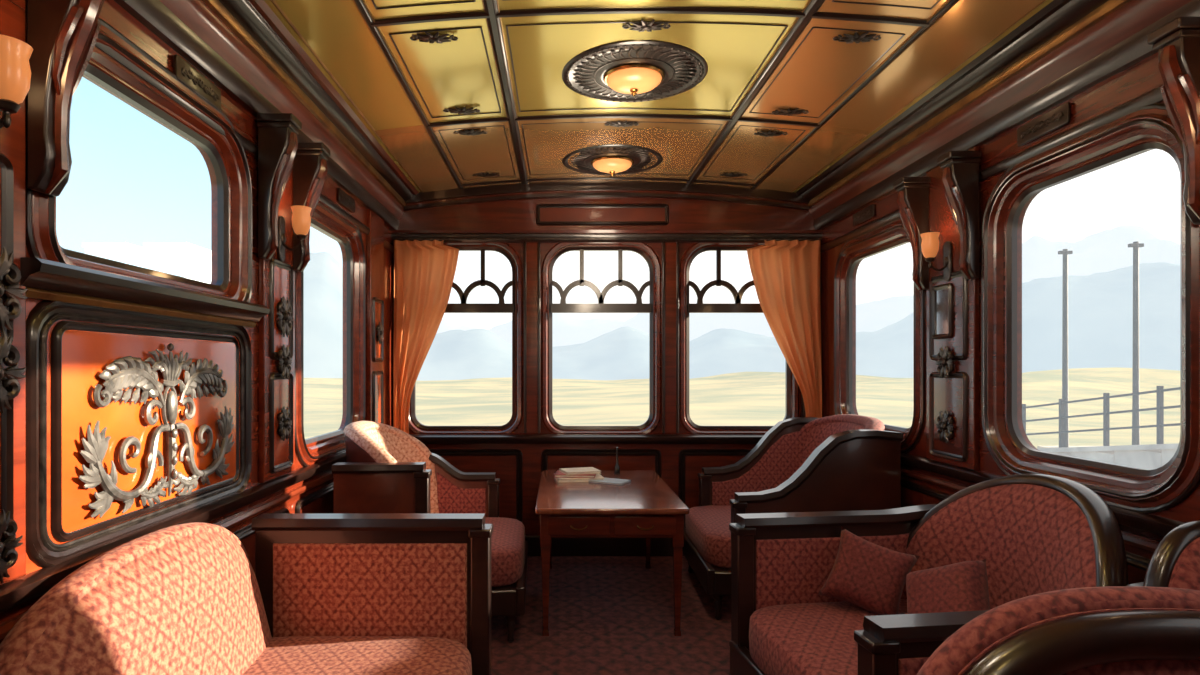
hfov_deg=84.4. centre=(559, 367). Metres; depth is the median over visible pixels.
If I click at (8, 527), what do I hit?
carved ornament
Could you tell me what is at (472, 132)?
rosette
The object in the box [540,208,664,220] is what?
panel
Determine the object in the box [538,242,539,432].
trim
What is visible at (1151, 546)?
trim
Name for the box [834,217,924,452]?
window
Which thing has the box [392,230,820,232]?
trim
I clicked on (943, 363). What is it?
carved ornament
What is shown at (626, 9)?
trim
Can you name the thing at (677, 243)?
trim
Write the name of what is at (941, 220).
trim
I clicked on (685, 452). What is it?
trim
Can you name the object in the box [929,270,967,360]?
trim
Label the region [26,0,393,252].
trim
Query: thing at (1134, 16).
trim
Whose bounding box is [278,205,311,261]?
wall lamp
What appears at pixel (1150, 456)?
road
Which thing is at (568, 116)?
trim
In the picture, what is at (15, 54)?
wall lamp
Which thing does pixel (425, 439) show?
trim
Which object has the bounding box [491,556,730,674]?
floor
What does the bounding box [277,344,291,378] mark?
carved ornament
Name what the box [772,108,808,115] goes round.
rosette
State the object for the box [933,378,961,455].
trim
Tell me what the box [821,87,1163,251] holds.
trim
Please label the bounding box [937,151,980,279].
corbel
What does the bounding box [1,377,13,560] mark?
trim
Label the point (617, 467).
bottle
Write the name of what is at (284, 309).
carved ornament
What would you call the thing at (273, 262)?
trim
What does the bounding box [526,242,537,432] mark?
trim
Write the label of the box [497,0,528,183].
trim
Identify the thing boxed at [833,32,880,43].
rosette
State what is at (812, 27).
trim
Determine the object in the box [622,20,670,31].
rosette
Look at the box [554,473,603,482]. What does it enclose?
book
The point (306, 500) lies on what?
trim
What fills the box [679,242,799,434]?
window
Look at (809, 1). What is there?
trim
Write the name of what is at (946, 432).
carved ornament
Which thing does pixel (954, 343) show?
trim
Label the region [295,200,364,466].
window
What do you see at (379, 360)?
trim
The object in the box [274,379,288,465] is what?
trim
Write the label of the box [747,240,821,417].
curtain
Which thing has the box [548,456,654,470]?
trim
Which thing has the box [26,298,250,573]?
panel
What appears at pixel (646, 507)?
table
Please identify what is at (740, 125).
trim
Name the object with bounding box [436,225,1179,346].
mountain range
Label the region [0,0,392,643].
wall
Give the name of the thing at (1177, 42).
corbel
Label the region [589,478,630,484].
book
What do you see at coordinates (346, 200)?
plaque
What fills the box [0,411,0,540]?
trim
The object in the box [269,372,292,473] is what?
trim
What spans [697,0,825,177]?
trim
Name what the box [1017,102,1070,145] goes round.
plaque
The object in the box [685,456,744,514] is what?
trim
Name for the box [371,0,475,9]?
trim
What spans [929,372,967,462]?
trim
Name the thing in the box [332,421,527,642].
armchair
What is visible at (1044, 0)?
trim
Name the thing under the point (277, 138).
corbel
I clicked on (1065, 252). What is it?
pole
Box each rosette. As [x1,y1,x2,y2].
[410,32,457,43]
[443,107,479,113]
[453,129,486,135]
[473,173,499,176]
[604,121,638,126]
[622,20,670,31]
[720,172,747,176]
[754,130,787,136]
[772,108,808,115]
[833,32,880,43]
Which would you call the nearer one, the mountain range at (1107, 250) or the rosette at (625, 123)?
the rosette at (625, 123)
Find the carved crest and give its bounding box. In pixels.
[78,343,233,517]
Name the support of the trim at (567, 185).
attached to the wall at (684, 214)
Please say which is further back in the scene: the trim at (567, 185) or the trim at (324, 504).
the trim at (567, 185)
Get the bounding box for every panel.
[62,330,235,532]
[375,118,871,191]
[742,0,1043,130]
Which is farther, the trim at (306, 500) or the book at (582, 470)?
the book at (582, 470)
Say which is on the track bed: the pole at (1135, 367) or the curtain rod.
the pole at (1135, 367)
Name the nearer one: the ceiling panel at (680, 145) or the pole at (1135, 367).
the ceiling panel at (680, 145)
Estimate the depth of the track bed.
11.10 m
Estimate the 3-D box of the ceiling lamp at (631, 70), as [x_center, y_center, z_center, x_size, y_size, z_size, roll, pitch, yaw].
[0.372,-1.424,3.320,0.730,0.112,0.686,0,0,0]
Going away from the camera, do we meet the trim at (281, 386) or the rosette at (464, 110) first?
the trim at (281, 386)
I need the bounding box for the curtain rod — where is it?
[392,238,821,239]
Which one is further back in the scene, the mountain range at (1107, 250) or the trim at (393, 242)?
the mountain range at (1107, 250)
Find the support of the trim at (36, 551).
attached to the wall at (243, 121)
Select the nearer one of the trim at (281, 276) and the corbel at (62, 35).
the corbel at (62, 35)
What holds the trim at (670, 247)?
attached to the wall at (684, 214)
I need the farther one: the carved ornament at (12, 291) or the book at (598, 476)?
the book at (598, 476)
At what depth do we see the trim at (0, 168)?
1.54 m
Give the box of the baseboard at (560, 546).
[525,536,683,555]
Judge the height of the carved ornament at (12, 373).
0.190 m
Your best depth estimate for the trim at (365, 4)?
3.24 m
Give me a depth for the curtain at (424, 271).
5.17 m
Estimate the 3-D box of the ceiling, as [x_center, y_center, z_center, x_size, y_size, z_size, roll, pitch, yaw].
[0.372,-1.440,1.840,3.500,0.181,6.880,0,0,0]
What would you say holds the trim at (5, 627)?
attached to the wall at (243, 121)
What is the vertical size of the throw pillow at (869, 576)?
0.349 m
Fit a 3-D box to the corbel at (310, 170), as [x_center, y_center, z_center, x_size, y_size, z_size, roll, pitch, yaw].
[-1.230,-0.788,3.270,0.160,0.623,0.114,0,0,0]
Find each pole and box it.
[1058,249,1072,446]
[1128,241,1143,444]
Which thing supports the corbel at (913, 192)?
attached to the wall at (1144, 76)
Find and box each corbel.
[27,0,103,196]
[256,113,301,259]
[293,142,329,271]
[893,177,930,289]
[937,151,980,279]
[1148,17,1199,224]
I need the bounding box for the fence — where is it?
[1022,386,1179,447]
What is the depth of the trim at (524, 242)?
5.24 m
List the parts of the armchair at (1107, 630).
backrest, frame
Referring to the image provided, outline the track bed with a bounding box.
[1037,446,1090,447]
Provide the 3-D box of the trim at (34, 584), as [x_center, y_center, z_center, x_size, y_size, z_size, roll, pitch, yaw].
[-1.316,0.542,1.840,0.060,0.055,6.880,0,0,0]
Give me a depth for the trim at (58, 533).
1.78 m
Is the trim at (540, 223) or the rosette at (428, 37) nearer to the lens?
the rosette at (428, 37)
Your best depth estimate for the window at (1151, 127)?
2.73 m
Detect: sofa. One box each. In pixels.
[0,513,492,674]
[729,474,1143,674]
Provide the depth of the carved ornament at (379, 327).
4.71 m
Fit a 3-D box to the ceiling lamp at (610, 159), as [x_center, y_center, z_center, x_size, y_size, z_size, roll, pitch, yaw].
[0.372,-1.424,4.700,0.730,0.112,0.686,0,0,0]
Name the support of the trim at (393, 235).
attached to the wall at (684, 214)
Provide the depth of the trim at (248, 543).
2.83 m
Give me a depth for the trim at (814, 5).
3.30 m
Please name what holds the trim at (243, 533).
attached to the wall at (243, 121)
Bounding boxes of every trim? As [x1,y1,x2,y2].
[0,0,25,584]
[0,153,13,343]
[0,168,0,335]
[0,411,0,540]
[0,452,346,612]
[0,472,332,639]
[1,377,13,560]
[20,257,269,321]
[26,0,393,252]
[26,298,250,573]
[26,300,251,567]
[51,320,238,541]
[114,0,398,229]
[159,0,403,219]
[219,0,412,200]
[233,508,289,540]
[241,533,254,572]
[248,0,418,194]
[259,167,294,482]
[269,258,292,358]
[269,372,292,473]
[271,0,421,191]
[274,266,288,351]
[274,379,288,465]
[295,483,332,512]
[300,491,332,512]
[353,0,458,187]
[355,0,462,188]
[362,0,463,187]
[367,209,383,421]
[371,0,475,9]
[371,6,930,26]
[373,297,383,362]
[373,371,383,423]
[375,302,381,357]
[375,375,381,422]
[389,27,500,117]
[391,233,822,242]
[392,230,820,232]
[393,242,393,347]
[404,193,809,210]
[405,181,808,203]
[409,432,764,434]
[412,435,763,443]
[427,114,820,127]
[429,449,522,521]
[438,125,515,179]
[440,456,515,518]
[459,177,756,186]
[482,0,520,179]
[483,0,527,184]
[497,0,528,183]
[506,22,787,111]
[521,122,722,174]
[524,242,525,432]
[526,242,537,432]
[536,204,668,225]
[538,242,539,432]
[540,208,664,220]
[541,449,660,476]
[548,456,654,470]
[662,242,664,432]
[665,242,675,432]
[676,242,678,432]
[679,449,751,526]
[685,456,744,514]
[686,0,810,182]
[686,0,824,184]
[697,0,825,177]
[703,125,805,179]
[749,27,904,117]
[750,0,950,188]
[751,0,957,188]
[758,0,959,185]
[794,0,1045,190]
[796,0,1070,194]
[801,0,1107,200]
[801,393,804,416]
[809,0,1191,219]
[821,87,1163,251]
[832,0,940,9]
[901,453,1183,535]
[901,468,1158,551]
[901,479,950,499]
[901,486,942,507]
[926,146,978,470]
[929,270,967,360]
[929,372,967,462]
[933,276,961,354]
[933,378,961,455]
[1126,552,1150,570]
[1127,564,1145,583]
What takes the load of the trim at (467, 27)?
attached to the ceiling
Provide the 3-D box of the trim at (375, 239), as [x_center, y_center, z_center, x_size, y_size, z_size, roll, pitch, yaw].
[-1.322,-0.295,4.730,0.028,1.610,0.340,0,0,0]
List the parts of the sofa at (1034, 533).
arm post, seat frame, arm, seat, arm rail, arm post, arm, backrest, arm rail, frame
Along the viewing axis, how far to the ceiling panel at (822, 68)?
3.04 m
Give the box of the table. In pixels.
[535,470,688,635]
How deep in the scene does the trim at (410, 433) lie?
5.26 m
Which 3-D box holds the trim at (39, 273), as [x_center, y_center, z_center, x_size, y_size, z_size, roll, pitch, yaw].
[-1.301,-0.234,2.230,0.090,0.068,1.260,0,0,0]
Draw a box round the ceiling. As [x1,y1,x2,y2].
[264,0,1052,192]
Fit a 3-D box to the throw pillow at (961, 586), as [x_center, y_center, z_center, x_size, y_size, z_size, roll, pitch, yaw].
[1.420,0.865,2.420,0.269,0.336,0.336,0,0,28]
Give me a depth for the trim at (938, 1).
2.62 m
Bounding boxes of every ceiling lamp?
[562,40,707,102]
[562,144,662,175]
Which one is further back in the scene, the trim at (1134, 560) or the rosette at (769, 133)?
the rosette at (769, 133)
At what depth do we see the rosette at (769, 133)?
4.03 m
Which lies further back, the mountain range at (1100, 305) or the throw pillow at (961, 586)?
the mountain range at (1100, 305)
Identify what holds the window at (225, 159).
in the wall at (243, 121)
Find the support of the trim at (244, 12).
attached to the wall at (243, 121)
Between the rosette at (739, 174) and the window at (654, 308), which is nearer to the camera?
the rosette at (739, 174)
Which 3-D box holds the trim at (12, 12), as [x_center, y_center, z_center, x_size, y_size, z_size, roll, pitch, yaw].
[-1.322,-0.295,1.420,0.028,1.610,0.400,0,0,0]
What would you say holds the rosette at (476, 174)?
attached to the ceiling
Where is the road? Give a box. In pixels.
[1037,443,1178,469]
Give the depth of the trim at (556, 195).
5.23 m
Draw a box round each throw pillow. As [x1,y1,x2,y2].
[817,526,919,614]
[906,559,989,613]
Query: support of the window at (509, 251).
in the wall at (684, 214)
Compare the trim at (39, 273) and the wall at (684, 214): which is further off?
the wall at (684, 214)
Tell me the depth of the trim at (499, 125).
4.34 m
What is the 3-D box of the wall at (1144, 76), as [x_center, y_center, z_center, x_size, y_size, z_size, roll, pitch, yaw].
[2.125,-0.025,1.840,0.090,3.050,6.880,0,0,0]
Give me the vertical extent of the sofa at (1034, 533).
1.095 m
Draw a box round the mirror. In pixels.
[932,283,953,338]
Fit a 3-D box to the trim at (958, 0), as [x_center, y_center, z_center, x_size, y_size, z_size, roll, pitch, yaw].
[1.540,-1.420,1.835,0.008,0.008,6.870,0,0,0]
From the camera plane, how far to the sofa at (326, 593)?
2.27 m
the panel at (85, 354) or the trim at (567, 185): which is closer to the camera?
the panel at (85, 354)
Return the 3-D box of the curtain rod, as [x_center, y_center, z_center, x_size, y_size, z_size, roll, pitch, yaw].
[0.372,-1.015,5.190,3.376,0.017,0.018,0,0,0]
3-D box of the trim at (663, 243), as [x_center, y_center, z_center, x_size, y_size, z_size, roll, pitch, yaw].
[0.825,-0.250,5.259,0.020,1.540,0.042,0,0,0]
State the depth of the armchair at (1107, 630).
1.24 m
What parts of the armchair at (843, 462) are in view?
leg, arm post, seat frame, seat, leg, arm post, arm, arm rail, arm, arm rail, backrest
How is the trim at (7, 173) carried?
attached to the wall at (243, 121)
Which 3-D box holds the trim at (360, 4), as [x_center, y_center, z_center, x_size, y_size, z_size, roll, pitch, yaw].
[-0.778,-1.418,1.835,0.034,0.010,6.870,0,0,0]
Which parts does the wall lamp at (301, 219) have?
lamp arm, lamp shade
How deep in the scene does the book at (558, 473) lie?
4.54 m
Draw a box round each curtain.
[393,240,458,433]
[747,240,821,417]
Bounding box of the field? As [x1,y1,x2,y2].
[304,367,1179,447]
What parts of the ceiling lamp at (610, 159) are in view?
lamp shade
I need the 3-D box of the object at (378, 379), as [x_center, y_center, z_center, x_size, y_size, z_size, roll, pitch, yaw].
[-1.306,0.250,4.730,0.008,0.420,0.200,0,0,0]
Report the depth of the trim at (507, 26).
2.97 m
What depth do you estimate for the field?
108.30 m
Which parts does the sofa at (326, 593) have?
backrest, seat, arm rail, arm, arm post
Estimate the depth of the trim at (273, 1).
3.04 m
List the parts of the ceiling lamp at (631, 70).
lamp shade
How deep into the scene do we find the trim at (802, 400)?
5.25 m
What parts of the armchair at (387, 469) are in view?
panel, arm, arm rail, backrest, arm post, arm, arm rail, arm post, seat, seat frame, leg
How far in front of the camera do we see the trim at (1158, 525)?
2.44 m
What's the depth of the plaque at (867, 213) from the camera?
4.47 m
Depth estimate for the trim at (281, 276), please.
3.06 m
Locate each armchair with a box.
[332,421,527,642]
[682,414,902,619]
[917,586,1199,674]
[1143,521,1199,589]
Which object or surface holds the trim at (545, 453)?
attached to the wall at (684, 214)
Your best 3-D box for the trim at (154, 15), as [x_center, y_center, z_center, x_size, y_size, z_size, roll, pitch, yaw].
[-1.321,-1.140,1.840,0.070,0.080,6.880,0,0,0]
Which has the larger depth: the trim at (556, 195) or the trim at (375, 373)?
the trim at (556, 195)
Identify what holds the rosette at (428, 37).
attached to the ceiling
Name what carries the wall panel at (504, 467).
attached to the wall at (684, 214)
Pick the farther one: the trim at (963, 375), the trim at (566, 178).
the trim at (566, 178)
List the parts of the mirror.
glass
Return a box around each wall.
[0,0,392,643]
[397,197,815,535]
[820,52,1199,558]
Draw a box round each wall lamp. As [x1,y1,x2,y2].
[0,34,32,128]
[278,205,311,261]
[920,232,951,280]
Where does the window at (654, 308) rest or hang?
in the wall at (684, 214)
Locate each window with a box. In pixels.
[26,18,251,302]
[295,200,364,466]
[409,242,523,434]
[540,242,661,434]
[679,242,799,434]
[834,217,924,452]
[981,103,1199,512]
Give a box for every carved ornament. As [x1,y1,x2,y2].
[0,247,27,332]
[0,332,25,413]
[0,509,22,582]
[276,296,292,336]
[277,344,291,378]
[277,406,291,440]
[376,322,383,343]
[936,346,953,377]
[936,411,953,442]
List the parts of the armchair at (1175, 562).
backrest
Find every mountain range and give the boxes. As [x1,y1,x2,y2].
[304,252,1179,380]
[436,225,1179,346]
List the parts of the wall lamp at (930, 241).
lamp shade, lamp arm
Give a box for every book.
[554,470,595,477]
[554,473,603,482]
[559,467,600,474]
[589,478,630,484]
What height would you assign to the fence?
1.266 m
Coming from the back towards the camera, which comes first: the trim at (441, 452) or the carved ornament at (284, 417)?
the trim at (441, 452)
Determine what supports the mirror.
attached to the wall at (1144, 76)
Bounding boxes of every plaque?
[173,55,220,110]
[338,188,354,212]
[853,204,874,225]
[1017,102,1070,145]
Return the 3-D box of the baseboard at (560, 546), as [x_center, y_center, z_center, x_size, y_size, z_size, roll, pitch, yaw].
[0.372,1.420,5.270,3.416,0.160,0.040,0,0,0]
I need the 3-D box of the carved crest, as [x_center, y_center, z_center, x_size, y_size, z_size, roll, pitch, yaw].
[-1.303,0.193,2.215,0.040,0.507,0.849,0,0,1]
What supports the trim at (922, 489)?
attached to the wall at (1144, 76)
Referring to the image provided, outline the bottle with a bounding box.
[614,447,619,473]
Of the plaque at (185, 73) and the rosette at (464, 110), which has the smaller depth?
the plaque at (185, 73)
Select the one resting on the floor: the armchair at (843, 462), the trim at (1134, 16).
the armchair at (843, 462)
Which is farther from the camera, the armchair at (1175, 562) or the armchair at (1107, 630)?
the armchair at (1175, 562)
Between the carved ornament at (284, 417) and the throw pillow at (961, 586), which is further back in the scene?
the carved ornament at (284, 417)
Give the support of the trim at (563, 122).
attached to the ceiling
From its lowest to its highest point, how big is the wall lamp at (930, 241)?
0.251 m

